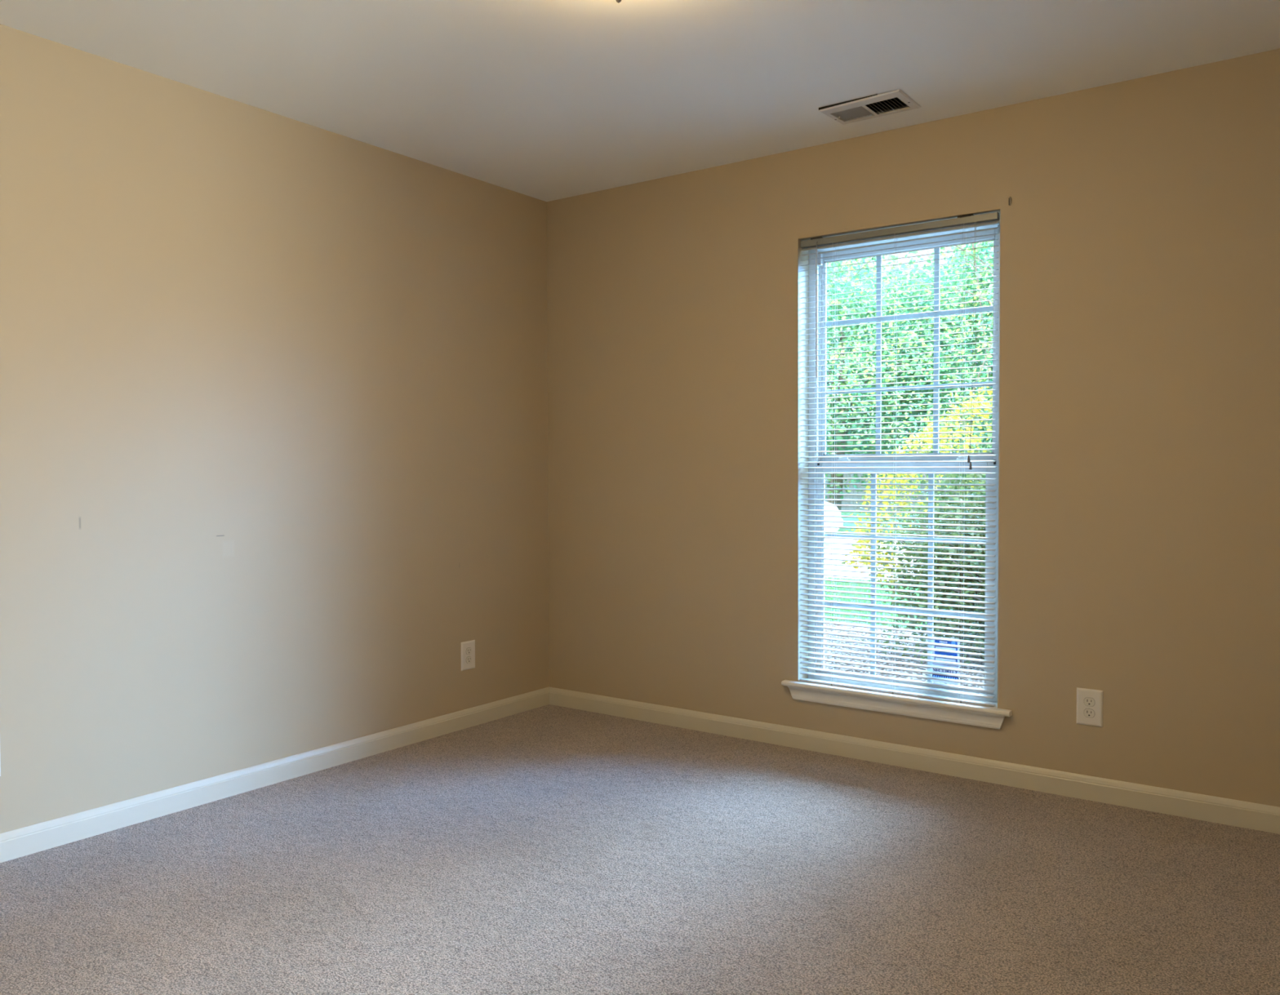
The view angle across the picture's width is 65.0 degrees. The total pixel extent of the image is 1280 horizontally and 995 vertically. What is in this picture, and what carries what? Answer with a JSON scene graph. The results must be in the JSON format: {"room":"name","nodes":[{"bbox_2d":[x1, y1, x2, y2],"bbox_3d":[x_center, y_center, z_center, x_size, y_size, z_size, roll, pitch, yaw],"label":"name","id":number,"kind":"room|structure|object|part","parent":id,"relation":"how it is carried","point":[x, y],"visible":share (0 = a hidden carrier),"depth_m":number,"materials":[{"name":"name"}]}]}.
{"room":"empty bedroom","nodes":[
{"label":"empty bedroom","id":0,"kind":"room"},
{"bbox_2d":[0,23,549,833],"bbox_3d":[-1.771,-0.161,3.185,0.150,2.440,4.690,1,2,36],"label":"wall","id":1,"kind":"structure","parent":0,"point":[273,387],"depth_m":3.54,"materials":[{"name":"beige paint"}]},
{"bbox_2d":[0,687,549,862],"bbox_3d":[-1.714,1.020,3.154,0.014,0.082,4.350,1,2,36],"label":"baseboard","id":2,"kind":"structure","parent":1,"relation":"attached to","point":[23,842],"depth_m":3.56,"materials":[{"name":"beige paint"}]},
{"bbox_2d":[461,640,475,671],"bbox_3d":[-0.763,0.703,4.468,0.008,0.126,0.085,1,2,36],"label":"wall outlet","id":3,"kind":"object","parent":1,"relation":"attached to","point":[468,648],"visible":1,"depth_m":4.46,"materials":[{"name":"white plastic"}]},
{"bbox_2d":[466,656,471,662],"bbox_3d":[-0.761,0.722,4.467,0.004,0.028,0.034,1,2,36],"label":"receptacle","id":4,"kind":"object","parent":3,"relation":"attached to","point":[468,659],"depth_m":4.46,"materials":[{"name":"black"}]},
{"bbox_2d":[466,647,471,654],"bbox_3d":[-0.761,0.683,4.466,0.004,0.028,0.034,1,2,36],"label":"receptacle","id":5,"kind":"object","parent":3,"relation":"attached to","point":[468,650],"depth_m":4.46,"materials":[{"name":"white plastic"}]},
{"bbox_2d":[0,704,1279,994],"bbox_3d":[-0.147,1.147,2.050,4.150,0.120,4.690,1,2,36],"label":"floor","id":6,"kind":"structure","parent":0,"point":[549,849],"depth_m":2.77,"materials":[{"name":"beige carpet"}]},
{"bbox_2d":[0,0,1279,201],"bbox_3d":[-0.153,-1.412,1.980,4.150,0.120,4.690,1,2,36],"label":"ceiling","id":7,"kind":"structure","parent":0,"point":[546,100],"depth_m":3.17,"materials":[{"name":"white paint"}]},
{"bbox_2d":[817,88,920,124],"bbox_3d":[0.822,-1.454,3.593,0.305,0.147,0.208,1,2,36],"label":"ceiling vent","id":8,"kind":"object","parent":7,"relation":"in","point":[857,108],"visible":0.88,"depth_m":3.60,"materials":[{"name":"white metal"}]},
{"bbox_2d":[546,48,1279,807],"bbox_3d":[1.226,-0.184,3.790,4.000,2.440,0.199,1,2,36],"label":"wall","id":9,"kind":"structure","parent":0,"point":[1139,468],"depth_m":3.57,"materials":[{"name":"beige paint"}]},
{"bbox_2d":[781,219,1012,728],"bbox_3d":[1.012,-0.105,3.924,0.914,1.878,0.216,1,2,36],"label":"window","id":10,"kind":"structure","parent":9,"relation":"in","point":[989,717],"depth_m":3.94,"materials":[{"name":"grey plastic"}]},
{"bbox_3d":[0.987,0.769,3.910,0.914,0.019,0.124,1,2,36],"label":"sill","id":11,"kind":"part","parent":10,"relation":"part of","materials":[{"name":"white paint"}]},
{"bbox_2d":[800,212,999,706],"bbox_3d":[0.975,-0.139,3.874,0.786,1.802,0.039,1,2,36],"label":"mini blind","id":12,"kind":"object","parent":10,"relation":"attached to","point":[970,220],"visible":1,"depth_m":3.86,"materials":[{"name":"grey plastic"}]},
{"bbox_3d":[0.775,-0.134,4.026,0.002,1.762,0.027,1,2,36],"label":"ladder cord","id":13,"kind":"part","parent":12,"relation":"part of","materials":[{"name":"white fabric"}]},
{"bbox_3d":[0.984,-0.131,3.875,0.002,1.762,0.027,1,2,36],"label":"ladder cord","id":14,"kind":"part","parent":12,"relation":"part of","materials":[{"name":"white fabric"}]},
{"bbox_3d":[0.980,0.755,3.903,0.785,0.008,0.022,1,2,36],"label":"rail","id":15,"kind":"part","parent":12,"relation":"part of","materials":[{"name":"grey plastic"}]},
{"bbox_3d":[1.198,-0.127,3.720,0.002,1.762,0.027,1,2,36],"label":"ladder cord","id":16,"kind":"part","parent":12,"relation":"part of","materials":[{"name":"white fabric"}]},
{"bbox_3d":[1.214,-0.581,3.672,0.017,0.851,0.005,1,2,25],"label":"lift cord","id":17,"kind":"part","parent":12,"relation":"part of","materials":[{"name":"white fabric"}]},
{"bbox_3d":[1.219,-0.569,3.669,0.019,0.875,0.006,1,2,32],"label":"lift cord","id":18,"kind":"part","parent":12,"relation":"part of","materials":[{"name":"white fabric"}]},
{"bbox_3d":[1.038,0.294,3.966,0.738,0.876,0.028,1,2,36],"label":"sash","id":19,"kind":"part","parent":10,"relation":"part of","materials":[{"name":"grey plastic"}]},
{"bbox_3d":[1.058,-0.569,3.972,0.738,0.888,0.028,1,2,36],"label":"sash","id":20,"kind":"part","parent":10,"relation":"part of","materials":[{"name":"grey plastic"}]},
{"bbox_2d":[932,636,959,684],"bbox_3d":[1.178,0.628,3.871,0.105,0.176,0.002,1,2,36],"label":"window sticker","id":21,"kind":"object","parent":10,"relation":"attached to","point":[933,641],"visible":0.6,"depth_m":3.87,"materials":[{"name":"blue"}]},
{"bbox_3d":[1.179,0.592,3.869,0.088,0.094,0.001,1,2,36],"label":"emblem panel","id":22,"kind":"part","parent":21,"relation":"part of","materials":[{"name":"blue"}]},
{"bbox_2d":[549,687,1279,834],"bbox_3d":[1.111,0.996,3.788,3.850,0.082,0.014,1,2,36],"label":"baseboard","id":23,"kind":"structure","parent":9,"relation":"attached to","point":[1246,815],"depth_m":3.74,"materials":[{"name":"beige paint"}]},
{"bbox_2d":[1008,196,1011,205],"bbox_3d":[1.320,-1.058,3.582,0.010,0.034,0.005,1,2,36],"label":"wall anchor","id":24,"kind":"object","parent":9,"relation":"attached to","point":[1010,197],"visible":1,"depth_m":3.58,"materials":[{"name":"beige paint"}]},
{"bbox_2d":[1076,687,1102,727],"bbox_3d":[1.551,0.725,3.465,0.085,0.126,0.008,1,2,36],"label":"wall outlet","id":25,"kind":"object","parent":9,"relation":"attached to","point":[1089,701],"visible":1,"depth_m":3.46,"materials":[{"name":"white plastic"}]},
{"bbox_2d":[1084,708,1094,717],"bbox_3d":[1.550,0.744,3.463,0.034,0.028,0.004,1,2,36],"label":"receptacle","id":26,"kind":"object","parent":25,"relation":"attached to","point":[1088,713],"depth_m":3.46,"materials":[{"name":"white plastic"}]},
{"bbox_2d":[1084,697,1094,706],"bbox_3d":[1.550,0.705,3.462,0.034,0.028,0.004,1,2,36],"label":"receptacle","id":27,"kind":"object","parent":25,"relation":"attached to","point":[1087,701],"depth_m":3.46,"materials":[{"name":"white plastic"}]},
{"label":"outside","id":28,"kind":"structure","parent":0,"visible":0},
{"bbox_3d":[23.032,0.596,37.425,80.000,0.270,79.810,1,2,36],"label":"ground","id":29,"kind":"structure","parent":28,"visible":0},
{"bbox_2d":[826,511,964,536],"bbox_3d":[9.046,0.689,30.016,66.000,0.050,16.200,1,2,36],"label":"lawn","id":30,"kind":"structure","parent":29,"relation":"on","point":[855,513],"depth_m":29.22,"materials":[{"name":"green plant"}]},
{"bbox_2d":[824,473,986,511],"bbox_3d":[9.062,-0.401,35.107,32.035,1.850,0.120,1,2,36],"label":"fence","id":31,"kind":"object","parent":30,"relation":"on","point":[845,475],"visible":0.02,"depth_m":35.81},
{"bbox_2d":[824,250,992,514],"bbox_3d":[5.496,-3.309,26.793,5.705,8.163,8.915,-1,2,-38],"label":"leafy tree","id":32,"kind":"object","parent":30,"relation":"on","point":[828,281],"visible":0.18,"depth_m":25.66,"materials":[{"name":"green plant"}]},
{"bbox_2d":[824,575,973,632],"bbox_3d":[3.742,1.191,10.724,32.051,0.122,3.900,1,2,35],"label":"lawn","id":33,"kind":"structure","parent":29,"relation":"on","point":[856,584],"depth_m":11.45,"materials":[{"name":"green plant"}]},
{"bbox_2d":[824,620,984,688],"bbox_3d":[1.291,1.314,7.334,32.000,0.072,5.470,1,2,36],"label":"gravel bed","id":34,"kind":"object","parent":29,"relation":"on","point":[825,624],"visible":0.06,"depth_m":8.06,"materials":[{"name":"gravel"}]},
{"bbox_2d":[841,386,992,668],"bbox_3d":[3.123,0.280,7.767,3.190,2.572,2.551,1,2,24],"label":"shrub","id":35,"kind":"object","parent":34,"relation":"on","point":[979,398],"visible":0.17,"depth_m":7.76,"materials":[{"name":"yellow plant"}]},
{"bbox_2d":[826,240,993,453],"bbox_3d":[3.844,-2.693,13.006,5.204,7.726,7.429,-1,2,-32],"label":"leafy tree","id":36,"kind":"object","parent":29,"relation":"on","point":[966,252],"visible":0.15,"depth_m":13.29,"materials":[{"name":"green plant"}]},
{"bbox_2d":[861,241,993,494],"bbox_3d":[9.886,-3.471,26.292,7.964,9.300,6.048,0,2,9],"label":"leafy tree","id":37,"kind":"object","parent":29,"relation":"on","point":[991,261],"visible":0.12,"depth_m":26.14,"materials":[{"name":"green plant"}]},
{"bbox_2d":[862,242,992,452],"bbox_3d":[13.430,-4.892,39.090,11.515,10.869,7.541,0,2,20],"label":"tree","id":38,"kind":"object","parent":29,"relation":"on","point":[927,268],"visible":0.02,"depth_m":38.61,"materials":[{"name":"green plant"}]},
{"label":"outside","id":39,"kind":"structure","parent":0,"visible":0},
{"bbox_2d":[824,533,951,582],"bbox_3d":[3.319,1.001,18.676,42.000,0.050,9.300,1,2,36],"label":"driveway","id":40,"kind":"structure","parent":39,"point":[826,540],"depth_m":16.82,"materials":[{"name":"concrete"}]},
{"bbox_2d":[824,501,843,531],"bbox_3d":[1.846,0.188,20.827,4.530,1.465,1.830,1,2,36],"label":"car","id":41,"kind":"object","parent":40,"relation":"on","point":[826,508],"visible":0.06,"depth_m":19.73,"materials":[{"name":"white paint"}]}
]}

